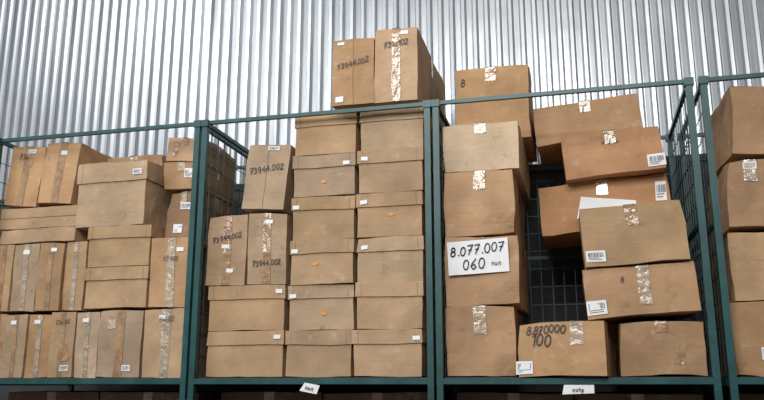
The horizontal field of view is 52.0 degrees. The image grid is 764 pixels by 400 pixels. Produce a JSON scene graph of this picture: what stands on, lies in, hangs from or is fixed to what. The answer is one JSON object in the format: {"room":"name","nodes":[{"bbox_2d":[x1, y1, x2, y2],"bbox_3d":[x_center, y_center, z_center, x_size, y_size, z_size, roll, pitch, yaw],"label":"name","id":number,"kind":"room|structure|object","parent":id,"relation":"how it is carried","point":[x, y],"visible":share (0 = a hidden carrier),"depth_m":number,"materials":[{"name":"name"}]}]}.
{"room":"warehouse","nodes":[
{"label":"warehouse","id":0,"kind":"room"},
{"bbox_2d":[0,0,763,199],"bbox_3d":[-0.032,-0.289,5.075,11.548,6.000,0.036,-3,-14,14],"label":"wall","id":1,"kind":"structure","parent":0,"point":[67,66],"depth_m":5.39,"materials":[{"name":"silver metal"}]},
{"bbox_2d":[0,153,763,399],"bbox_3d":[-0.072,1.235,4.653,11.500,2.840,0.075,-3,-14,14],"label":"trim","id":2,"kind":"structure","parent":1,"relation":"attached to","point":[569,274],"depth_m":4.54,"materials":[{"name":"metal"}]},
{"bbox_3d":[-0.910,1.910,1.092,11.500,0.100,7.300,-3,-14,14],"label":"floor","id":3,"kind":"structure","parent":0,"visible":0},
{"bbox_3d":[-1.463,1.838,4.192,1.276,1.455,0.891,-3,-14,14],"label":"cage","id":4,"kind":"object","parent":3,"relation":"on","visible":0},
{"bbox_2d":[0,120,256,399],"bbox_3d":[-1.463,0.422,4.525,1.276,1.455,0.891,-3,-14,14],"label":"cage","id":5,"kind":"object","parent":4,"relation":"on","point":[182,381],"visible":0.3,"depth_m":4.06,"materials":[{"name":"teal paint"}]},
{"bbox_2d":[0,314,7,372],"bbox_3d":[-2.004,0.851,4.495,0.106,0.347,0.608,-3,-14,14],"label":"cardboard box","id":6,"kind":"object","parent":5,"relation":"in","point":[3,317],"visible":0.18,"depth_m":4.22,"materials":[{"name":"brown cardboard"}]},
{"bbox_2d":[0,244,25,314],"bbox_3d":[-2.002,0.492,4.568,0.120,0.381,0.607,-3,-14,14],"label":"cardboard box","id":7,"kind":"object","parent":6,"relation":"on","point":[7,251],"visible":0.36,"depth_m":4.29,"materials":[{"name":"brown cardboard"}]},
{"bbox_2d":[0,314,30,377],"bbox_3d":[-1.886,0.843,4.455,0.147,0.339,0.609,-3,-14,14],"label":"cardboard box","id":8,"kind":"object","parent":5,"relation":"in","point":[14,359],"visible":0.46,"depth_m":4.17,"materials":[{"name":"brown cardboard"}]},
{"bbox_2d":[9,243,52,314],"bbox_3d":[-1.869,0.487,4.540,0.167,0.378,0.610,-3,-13,14],"label":"cardboard box","id":9,"kind":"object","parent":8,"relation":"on","point":[24,283],"visible":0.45,"depth_m":4.25,"materials":[{"name":"brown cardboard"}]},
{"bbox_2d":[0,226,88,244],"bbox_3d":[-1.817,0.260,4.576,0.487,0.086,0.605,-3,-14,14],"label":"cardboard box","id":10,"kind":"object","parent":9,"relation":"on","point":[72,233],"visible":0.52,"depth_m":4.29,"materials":[{"name":"brown cardboard"}]},
{"bbox_2d":[0,205,76,229],"bbox_3d":[-1.816,0.162,4.599,0.491,0.127,0.611,-3,-14,14],"label":"cardboard box","id":11,"kind":"object","parent":10,"relation":"on","point":[50,216],"visible":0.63,"depth_m":4.32,"materials":[{"name":"brown cardboard"}]},
{"bbox_2d":[4,147,46,208],"bbox_3d":[-1.954,-0.077,4.644,0.252,0.364,0.513,-3,-14,13],"label":"cardboard box","id":12,"kind":"object","parent":11,"relation":"on","point":[25,172],"visible":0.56,"depth_m":4.41,"materials":[{"name":"brown cardboard"}]},
{"bbox_2d":[38,142,110,206],"bbox_3d":[-1.726,-0.085,4.602,0.254,0.372,0.567,-3,-14,13],"label":"cardboard box","id":13,"kind":"object","parent":11,"relation":"on","point":[59,186],"visible":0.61,"depth_m":4.34,"materials":[{"name":"brown cardboard"}]},
{"bbox_2d":[25,313,52,377],"bbox_3d":[-1.746,0.837,4.427,0.142,0.340,0.604,-3,-14,14],"label":"cardboard box","id":14,"kind":"object","parent":5,"relation":"in","point":[40,326],"visible":0.3,"depth_m":4.15,"materials":[{"name":"brown cardboard"}]},
{"bbox_2d":[33,242,66,312],"bbox_3d":[-1.716,0.478,4.497,0.159,0.376,0.608,-3,-13,14],"label":"cardboard box","id":15,"kind":"object","parent":14,"relation":"on","point":[48,298],"visible":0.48,"depth_m":4.22,"materials":[{"name":"brown cardboard"}]},
{"bbox_2d":[46,311,82,377],"bbox_3d":[-1.613,0.823,4.388,0.161,0.346,0.608,-3,-14,14],"label":"cardboard box","id":16,"kind":"object","parent":5,"relation":"in","point":[64,324],"visible":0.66,"depth_m":4.10,"materials":[{"name":"brown cardboard"}]},
{"bbox_2d":[62,240,100,311],"bbox_3d":[-1.574,0.469,4.471,0.132,0.384,0.611,-3,-13,14],"label":"cardboard box","id":17,"kind":"object","parent":16,"relation":"on","point":[76,261],"visible":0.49,"depth_m":4.19,"materials":[{"name":"brown cardboard"}]},
{"bbox_2d":[73,311,100,377],"bbox_3d":[-1.466,0.817,4.357,0.142,0.342,0.608,-3,-14,14],"label":"cardboard box","id":18,"kind":"object","parent":5,"relation":"in","point":[86,347],"visible":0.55,"depth_m":4.07,"materials":[{"name":"brown cardboard"}]},
{"bbox_2d":[95,310,157,377],"bbox_3d":[-1.276,0.804,4.305,0.258,0.350,0.611,-3,-14,14],"label":"cardboard box","id":19,"kind":"object","parent":5,"relation":"in","point":[121,332],"visible":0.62,"depth_m":4.02,"materials":[{"name":"brown cardboard"}]},
{"bbox_2d":[84,265,157,310],"bbox_3d":[-1.323,0.523,4.384,0.384,0.227,0.602,-3,-14,14],"label":"cardboard box","id":20,"kind":"object","parent":19,"relation":"on","point":[116,288],"visible":0.61,"depth_m":4.11,"materials":[{"name":"brown cardboard"}]},
{"bbox_2d":[88,225,164,267],"bbox_3d":[-1.325,0.309,4.434,0.383,0.221,0.609,-3,-14,14],"label":"cardboard box","id":21,"kind":"object","parent":20,"relation":"on","point":[109,246],"visible":0.6,"depth_m":4.16,"materials":[{"name":"brown cardboard"}]},
{"bbox_2d":[76,159,173,229],"bbox_3d":[-1.388,0.031,4.507,0.442,0.368,0.612,-3,-14,14],"label":"cardboard box","id":22,"kind":"object","parent":21,"relation":"on","point":[130,192],"visible":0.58,"depth_m":4.23,"materials":[{"name":"brown cardboard"}]},
{"bbox_2d":[107,155,169,165],"bbox_3d":[-1.366,-0.166,4.663,0.366,0.097,0.410,-3,-14,14],"label":"cardboard box","id":23,"kind":"object","parent":22,"relation":"on","point":[160,159],"visible":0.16,"depth_m":4.47,"materials":[{"name":"brown cardboard"}]},
{"bbox_2d":[140,308,233,377],"bbox_3d":[-1.028,0.789,4.251,0.256,0.350,0.610,-3,-14,14],"label":"cardboard box","id":24,"kind":"object","parent":5,"relation":"in","point":[163,329],"visible":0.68,"depth_m":3.98,"materials":[{"name":"brown cardboard"}]},
{"bbox_2d":[149,237,209,311],"bbox_3d":[-1.026,0.432,4.303,0.240,0.369,0.559,-3,-14,14],"label":"cardboard box","id":25,"kind":"object","parent":24,"relation":"on","point":[168,263],"visible":0.56,"depth_m":4.05,"materials":[{"name":"brown cardboard"}]},
{"bbox_2d":[165,191,233,241],"bbox_3d":[-1.019,0.131,4.426,0.195,0.288,0.465,-3,-14,14],"label":"cardboard box","id":26,"kind":"object","parent":25,"relation":"on","point":[177,225],"visible":0.48,"depth_m":4.23,"materials":[{"name":"brown cardboard"}]},
{"bbox_2d":[164,162,233,204],"bbox_3d":[-1.036,-0.086,4.455,0.221,0.161,0.464,-3,-14,14],"label":"cardboard box","id":27,"kind":"object","parent":26,"relation":"on","point":[178,176],"visible":0.42,"depth_m":4.27,"materials":[{"name":"brown cardboard"}]},
{"bbox_2d":[167,136,235,179],"bbox_3d":[-1.033,-0.232,4.527,0.208,0.148,0.464,-3,-14,15],"label":"cardboard box","id":28,"kind":"object","parent":27,"relation":"on","point":[180,149],"visible":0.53,"depth_m":4.33,"materials":[{"name":"brown cardboard"}]},
{"bbox_3d":[-1.728,2.227,4.265,0.583,0.466,0.560,-3,-14,14],"label":"cardboard box","id":29,"kind":"object","parent":4,"relation":"in","visible":0},
{"bbox_3d":[-1.725,1.777,4.371,0.585,0.467,0.558,-3,-14,14],"label":"cardboard box","id":30,"kind":"object","parent":29,"relation":"on","visible":0},
{"bbox_2d":[8,390,134,399],"bbox_3d":[-1.727,1.328,4.477,0.582,0.471,0.560,-3,-14,14],"label":"cardboard box","id":31,"kind":"object","parent":30,"relation":"on","point":[81,394],"visible":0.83,"depth_m":4.27,"materials":[{"name":"brown cardboard"}]},
{"bbox_3d":[-1.159,2.189,4.105,0.583,0.466,0.560,-3,-14,14],"label":"cardboard box","id":32,"kind":"object","parent":4,"relation":"in","visible":0},
{"bbox_3d":[-1.157,1.741,4.210,0.580,0.467,0.560,-3,-14,14],"label":"cardboard box","id":33,"kind":"object","parent":32,"relation":"on","visible":0},
{"bbox_2d":[100,390,228,399],"bbox_3d":[-1.159,1.290,4.316,0.580,0.467,0.558,-3,-14,14],"label":"cardboard box","id":34,"kind":"object","parent":33,"relation":"on","point":[137,395],"visible":0.73,"depth_m":4.13,"materials":[{"name":"brown cardboard"}]},
{"bbox_3d":[-0.248,1.768,3.893,1.227,1.455,0.891,-3,-14,14],"label":"cage","id":35,"kind":"object","parent":3,"relation":"on","visible":0},
{"bbox_2d":[187,100,462,399],"bbox_3d":[-0.248,0.352,4.225,1.227,1.455,0.891,-3,-14,14],"label":"cage","id":36,"kind":"object","parent":35,"relation":"on","point":[430,380],"visible":0.35,"depth_m":3.85,"materials":[{"name":"teal paint"}]},
{"bbox_2d":[205,330,307,377],"bbox_3d":[-0.606,0.823,4.137,0.420,0.231,0.628,-3,-14,14],"label":"cardboard box","id":37,"kind":"object","parent":36,"relation":"in","point":[259,353],"visible":0.64,"depth_m":3.85,"materials":[{"name":"brown cardboard"}]},
{"bbox_2d":[208,285,289,331],"bbox_3d":[-0.603,0.605,4.188,0.418,0.227,0.627,-3,-14,14],"label":"cardboard box","id":38,"kind":"object","parent":37,"relation":"on","point":[251,307],"visible":0.69,"depth_m":3.90,"materials":[{"name":"brown cardboard"}]},
{"bbox_2d":[205,214,248,286],"bbox_3d":[-0.698,0.338,4.345,0.228,0.372,0.760,-3,-14,14],"label":"cardboard box","id":39,"kind":"object","parent":38,"relation":"on","point":[228,237],"visible":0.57,"depth_m":3.99,"materials":[{"name":"brown cardboard"}]},
{"bbox_2d":[247,212,292,285],"bbox_3d":[-0.485,0.324,4.293,0.214,0.370,0.761,-3,-14,14],"label":"cardboard box","id":40,"kind":"object","parent":38,"relation":"on","point":[270,234],"visible":0.62,"depth_m":3.94,"materials":[{"name":"brown cardboard"}]},
{"bbox_2d":[240,145,295,215],"bbox_3d":[-0.555,-0.083,4.193,0.269,0.370,0.358,-3,-14,14],"label":"cardboard box","id":41,"kind":"object","parent":40,"relation":"on","point":[269,174],"visible":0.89,"depth_m":4.03,"materials":[{"name":"brown cardboard"}]},
{"bbox_2d":[299,383,319,393],"bbox_3d":[-0.339,0.879,3.652,0.100,0.053,0.005,-3,-14,15],"label":"paper tag","id":42,"kind":"object","parent":36,"relation":"attached to","point":[307,387],"visible":1,"depth_m":3.65,"materials":[{"name":"paper"}]},
{"bbox_2d":[286,330,353,377],"bbox_3d":[-0.229,0.803,4.044,0.341,0.224,0.623,-3,-14,14],"label":"cardboard box","id":43,"kind":"object","parent":36,"relation":"in","point":[325,353],"visible":0.72,"depth_m":3.75,"materials":[{"name":"brown cardboard"}]},
{"bbox_2d":[289,284,358,330],"bbox_3d":[-0.226,0.592,4.107,0.344,0.228,0.627,-3,-14,13],"label":"cardboard box","id":44,"kind":"object","parent":43,"relation":"on","point":[316,307],"visible":0.66,"depth_m":3.82,"materials":[{"name":"brown cardboard"}]},
{"bbox_2d":[289,239,357,285],"bbox_3d":[-0.223,0.372,4.141,0.342,0.224,0.629,-3,-14,14],"label":"cardboard box","id":45,"kind":"object","parent":44,"relation":"on","point":[334,261],"visible":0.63,"depth_m":3.85,"materials":[{"name":"brown cardboard"}]},
{"bbox_2d":[292,194,359,240],"bbox_3d":[-0.217,0.158,4.201,0.344,0.225,0.629,-3,-14,14],"label":"cardboard box","id":46,"kind":"object","parent":45,"relation":"on","point":[329,217],"visible":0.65,"depth_m":3.91,"materials":[{"name":"brown cardboard"}]},
{"bbox_2d":[293,152,358,198],"bbox_3d":[-0.219,-0.060,4.243,0.341,0.228,0.631,-3,-14,14],"label":"cardboard box","id":47,"kind":"object","parent":46,"relation":"on","point":[325,174],"visible":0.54,"depth_m":3.95,"materials":[{"name":"brown cardboard"}]},
{"bbox_2d":[295,113,360,154],"bbox_3d":[-0.211,-0.275,4.297,0.343,0.228,0.627,-3,-14,14],"label":"cardboard box","id":48,"kind":"object","parent":47,"relation":"on","point":[338,133],"visible":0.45,"depth_m":4.01,"materials":[{"name":"brown cardboard"}]},
{"bbox_2d":[332,38,376,113],"bbox_3d":[-0.049,-0.566,4.350,0.227,0.371,0.812,-3,-14,14],"label":"cardboard box","id":49,"kind":"object","parent":48,"relation":"on","point":[353,59],"visible":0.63,"depth_m":3.97,"materials":[{"name":"brown cardboard"}]},
{"bbox_2d":[353,328,444,377],"bbox_3d":[0.098,0.784,3.957,0.344,0.226,0.628,-3,-14,13],"label":"cardboard box","id":50,"kind":"object","parent":36,"relation":"in","point":[394,352],"visible":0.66,"depth_m":3.67,"materials":[{"name":"brown cardboard"}]},
{"bbox_2d":[355,281,443,335],"bbox_3d":[0.109,0.568,4.011,0.341,0.226,0.625,-3,-14,13],"label":"cardboard box","id":51,"kind":"object","parent":50,"relation":"on","point":[400,304],"visible":0.71,"depth_m":3.72,"materials":[{"name":"brown cardboard"}]},
{"bbox_2d":[356,235,444,293],"bbox_3d":[0.112,0.353,4.063,0.342,0.225,0.626,-3,-14,14],"label":"cardboard box","id":52,"kind":"object","parent":51,"relation":"on","point":[400,258],"visible":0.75,"depth_m":3.78,"materials":[{"name":"brown cardboard"}]},
{"bbox_2d":[356,191,444,252],"bbox_3d":[0.110,0.137,4.112,0.342,0.225,0.626,-3,-14,14],"label":"cardboard box","id":53,"kind":"object","parent":52,"relation":"on","point":[389,214],"visible":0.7,"depth_m":3.83,"materials":[{"name":"brown cardboard"}]},
{"bbox_2d":[358,146,443,213],"bbox_3d":[0.114,-0.080,4.157,0.340,0.224,0.629,-3,-14,14],"label":"cardboard box","id":54,"kind":"object","parent":53,"relation":"on","point":[402,169],"visible":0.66,"depth_m":3.87,"materials":[{"name":"brown cardboard"}]},
{"bbox_2d":[359,107,443,172],"bbox_3d":[0.120,-0.294,4.216,0.338,0.227,0.624,-3,-14,13],"label":"cardboard box","id":55,"kind":"object","parent":54,"relation":"on","point":[396,128],"visible":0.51,"depth_m":3.93,"materials":[{"name":"brown cardboard"}]},
{"bbox_2d":[374,27,444,136],"bbox_3d":[0.168,-0.591,4.300,0.229,0.395,0.812,-3,-14,14],"label":"cardboard box","id":56,"kind":"object","parent":55,"relation":"on","point":[405,71],"visible":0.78,"depth_m":3.93,"materials":[{"name":"brown cardboard"}]},
{"bbox_3d":[-0.500,2.157,3.962,0.562,0.466,0.559,-3,-14,14],"label":"cardboard box","id":57,"kind":"object","parent":35,"relation":"in","visible":0},
{"bbox_3d":[-0.500,1.708,4.069,0.558,0.466,0.559,-3,-14,14],"label":"cardboard box","id":58,"kind":"object","parent":57,"relation":"on","visible":0},
{"bbox_2d":[220,391,349,399],"bbox_3d":[-0.501,1.257,4.173,0.559,0.468,0.563,-3,-14,14],"label":"cardboard box","id":59,"kind":"object","parent":58,"relation":"on","point":[231,395],"visible":0.76,"depth_m":3.96,"materials":[{"name":"brown cardboard"}]},
{"bbox_3d":[0.045,2.122,3.808,0.559,0.469,0.562,-3,-14,14],"label":"cardboard box","id":60,"kind":"object","parent":35,"relation":"in","visible":0},
{"bbox_3d":[0.045,1.672,3.915,0.558,0.467,0.562,-3,-14,14],"label":"cardboard box","id":61,"kind":"object","parent":60,"relation":"on","visible":0},
{"bbox_2d":[324,391,451,399],"bbox_3d":[0.044,1.221,4.021,0.561,0.468,0.559,-3,-14,14],"label":"cardboard box","id":62,"kind":"object","parent":61,"relation":"on","point":[352,395],"visible":0.87,"depth_m":3.83,"materials":[{"name":"brown cardboard"}]},
{"bbox_3d":[0.932,1.700,3.602,1.205,1.455,0.891,-3,-14,14],"label":"cage","id":63,"kind":"object","parent":3,"relation":"on","visible":0},
{"bbox_2d":[431,77,722,399],"bbox_3d":[0.932,0.283,3.935,1.205,1.455,0.891,-3,-14,14],"label":"cage","id":64,"kind":"object","parent":63,"relation":"on","point":[687,82],"visible":0.57,"depth_m":3.59,"materials":[{"name":"teal paint"}]},
{"bbox_2d":[445,306,524,376],"bbox_3d":[0.537,0.722,3.908,0.327,0.330,0.712,-3,-14,14],"label":"cardboard box","id":65,"kind":"object","parent":64,"relation":"in","point":[483,341],"visible":0.82,"depth_m":3.58,"materials":[{"name":"brown cardboard"}]},
{"bbox_2d":[445,236,530,317],"bbox_3d":[0.551,0.409,3.989,0.352,0.339,0.741,-3,-14,14],"label":"cardboard box","id":66,"kind":"object","parent":65,"relation":"on","point":[511,287],"visible":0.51,"depth_m":3.63,"materials":[{"name":"brown cardboard"}]},
{"bbox_2d":[447,237,508,275],"bbox_3d":[0.447,0.264,3.652,0.288,0.170,0.006,-3,-14,14],"label":"paper sign","id":67,"kind":"object","parent":66,"relation":"attached to","point":[484,255],"visible":1,"depth_m":3.65,"materials":[{"name":"paper"}]},
{"bbox_2d":[443,170,526,256],"bbox_3d":[0.550,0.095,4.063,0.341,0.330,0.732,-3,-14,14],"label":"cardboard box","id":68,"kind":"object","parent":66,"relation":"on","point":[478,203],"visible":0.8,"depth_m":3.73,"materials":[{"name":"brown cardboard"}]},
{"bbox_2d":[443,120,529,201],"bbox_3d":[0.567,-0.179,4.133,0.379,0.247,0.750,-3,-14,14],"label":"cardboard box","id":69,"kind":"object","parent":68,"relation":"on","point":[498,145],"visible":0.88,"depth_m":3.79,"materials":[{"name":"brown cardboard"}]},
{"bbox_2d":[454,65,536,162],"bbox_3d":[0.641,-0.458,4.354,0.401,0.412,0.497,-3,-14,14],"label":"cardboard box","id":70,"kind":"object","parent":69,"relation":"on","point":[504,79],"visible":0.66,"depth_m":4.14,"materials":[{"name":"brown cardboard"}]},
{"bbox_2d":[517,321,613,376],"bbox_3d":[0.837,0.683,3.557,0.391,0.240,0.348,-5,-14,21],"label":"cardboard box","id":71,"kind":"object","parent":64,"relation":"in","point":[573,348],"visible":0.99,"depth_m":3.40,"materials":[{"name":"brown cardboard"}]},
{"bbox_2d":[582,261,700,324],"bbox_3d":[1.189,0.446,3.653,0.492,0.252,0.429,-3,-14,14],"label":"cardboard box","id":72,"kind":"object","parent":71,"relation":"on","point":[663,291],"visible":0.98,"depth_m":3.46,"materials":[{"name":"brown cardboard"}]},
{"bbox_2d":[578,201,691,269],"bbox_3d":[1.165,0.186,3.659,0.467,0.302,0.347,-3,-14,13],"label":"cardboard box","id":73,"kind":"object","parent":72,"relation":"on","point":[654,232],"visible":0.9,"depth_m":3.50,"materials":[{"name":"brown cardboard"}]},
{"bbox_2d":[577,197,635,218],"bbox_3d":[1.103,0.030,3.854,0.284,0.122,0.055,-3,-14,15],"label":"paper sheet","id":74,"kind":"object","parent":73,"relation":"on","point":[586,203],"visible":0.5,"depth_m":3.87,"materials":[{"name":"paper"}]},
{"bbox_2d":[562,385,593,393],"bbox_3d":[0.842,0.814,3.361,0.135,0.040,0.005,-3,-14,14],"label":"paper tag","id":75,"kind":"object","parent":64,"relation":"attached to","point":[568,389],"visible":1,"depth_m":3.36,"materials":[{"name":"paper"}]},
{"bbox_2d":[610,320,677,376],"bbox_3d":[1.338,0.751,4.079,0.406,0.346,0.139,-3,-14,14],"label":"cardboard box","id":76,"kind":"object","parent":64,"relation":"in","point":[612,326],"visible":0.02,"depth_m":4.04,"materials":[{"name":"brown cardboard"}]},
{"bbox_3d":[1.306,0.397,4.058,0.418,0.340,0.329,-3,-14,14],"label":"cardboard box","id":77,"kind":"object","parent":76,"relation":"on","visible":0},
{"bbox_2d":[537,173,670,248],"bbox_3d":[1.159,0.069,4.108,0.651,0.295,0.432,-3,-14,14],"label":"cardboard box","id":78,"kind":"object","parent":77,"relation":"on","point":[558,205],"visible":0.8,"depth_m":3.94,"materials":[{"name":"brown cardboard"}]},
{"bbox_2d":[560,125,665,184],"bbox_3d":[1.196,-0.186,4.085,0.495,0.255,0.472,-3,-14,14],"label":"cardboard box","id":79,"kind":"object","parent":78,"relation":"on","point":[634,152],"visible":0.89,"depth_m":3.87,"materials":[{"name":"brown cardboard"}]},
{"bbox_2d":[534,95,642,164],"bbox_3d":[1.103,-0.370,4.219,0.550,0.243,0.388,-3,-14,14],"label":"cardboard box","id":80,"kind":"object","parent":79,"relation":"on","point":[553,123],"visible":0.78,"depth_m":4.05,"materials":[{"name":"brown cardboard"}]},
{"bbox_2d":[615,320,706,376],"bbox_3d":[1.287,0.709,3.675,0.357,0.247,0.612,-3,-14,14],"label":"cardboard box","id":81,"kind":"object","parent":64,"relation":"in","point":[655,348],"visible":0.92,"depth_m":3.39,"materials":[{"name":"brown cardboard"}]},
{"bbox_3d":[0.685,2.088,3.670,0.545,0.469,0.564,-3,-14,14],"label":"cardboard box","id":82,"kind":"object","parent":63,"relation":"in","visible":0},
{"bbox_3d":[0.684,1.639,3.775,0.548,0.469,0.560,-3,-14,14],"label":"cardboard box","id":83,"kind":"object","parent":82,"relation":"on","visible":0},
{"bbox_2d":[458,390,573,399],"bbox_3d":[0.685,1.187,3.883,0.547,0.470,0.562,-3,-14,14],"label":"cardboard box","id":84,"kind":"object","parent":83,"relation":"on","point":[517,394],"visible":0.87,"depth_m":3.69,"materials":[{"name":"brown cardboard"}]},
{"bbox_3d":[1.219,2.053,3.519,0.546,0.467,0.559,-3,-14,14],"label":"cardboard box","id":85,"kind":"object","parent":63,"relation":"in","visible":0},
{"bbox_3d":[1.220,1.603,3.624,0.549,0.468,0.560,-3,-14,14],"label":"cardboard box","id":86,"kind":"object","parent":85,"relation":"on","visible":0},
{"bbox_2d":[576,391,701,399],"bbox_3d":[1.218,1.153,3.731,0.546,0.467,0.561,-3,-14,14],"label":"cardboard box","id":87,"kind":"object","parent":86,"relation":"on","point":[597,395],"visible":0.79,"depth_m":3.53,"materials":[{"name":"brown cardboard"}]},
{"bbox_3d":[2.130,1.631,3.307,1.224,1.455,0.891,-3,-14,14],"label":"cage","id":88,"kind":"object","parent":3,"relation":"on","visible":0},
{"bbox_2d":[677,72,763,399],"bbox_3d":[2.130,0.214,3.639,1.224,1.455,0.891,-3,-14,14],"label":"cage","id":89,"kind":"object","parent":88,"relation":"on","point":[732,380],"visible":0.59,"depth_m":3.47,"materials":[{"name":"teal paint"}]},
{"bbox_2d":[714,303,763,376],"bbox_3d":[1.799,0.640,3.546,0.498,0.324,0.612,-3,-14,14],"label":"cardboard box","id":90,"kind":"object","parent":89,"relation":"in","point":[747,319],"visible":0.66,"depth_m":3.31,"materials":[{"name":"brown cardboard"}]},
{"bbox_2d":[709,230,763,310],"bbox_3d":[1.810,0.340,3.612,0.474,0.318,0.621,-3,-14,14],"label":"cardboard box","id":91,"kind":"object","parent":90,"relation":"on","point":[743,250],"visible":0.67,"depth_m":3.38,"materials":[{"name":"brown cardboard"}]},
{"bbox_2d":[706,159,763,248],"bbox_3d":[1.815,0.031,3.694,0.452,0.330,0.618,-3,-14,13],"label":"cardboard box","id":92,"kind":"object","parent":91,"relation":"on","point":[740,184],"visible":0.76,"depth_m":3.45,"materials":[{"name":"brown cardboard"}]},
{"bbox_2d":[711,89,763,177],"bbox_3d":[1.826,-0.300,3.705,0.447,0.341,0.514,-2,-13,10],"label":"cardboard box","id":93,"kind":"object","parent":92,"relation":"on","point":[737,124],"visible":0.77,"depth_m":3.51,"materials":[{"name":"brown cardboard"}]},
{"bbox_3d":[1.877,2.020,3.377,0.555,0.467,0.560,-3,-14,14],"label":"cardboard box","id":94,"kind":"object","parent":88,"relation":"in","visible":0},
{"bbox_3d":[1.877,1.570,3.482,0.557,0.467,0.558,-3,-14,14],"label":"cardboard box","id":95,"kind":"object","parent":94,"relation":"on","visible":0},
{"bbox_2d":[722,392,763,399],"bbox_3d":[1.877,1.120,3.587,0.558,0.469,0.560,-3,-14,14],"label":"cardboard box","id":96,"kind":"object","parent":95,"relation":"on","point":[726,395],"visible":0.62,"depth_m":3.43,"materials":[{"name":"brown cardboard"}]}
]}

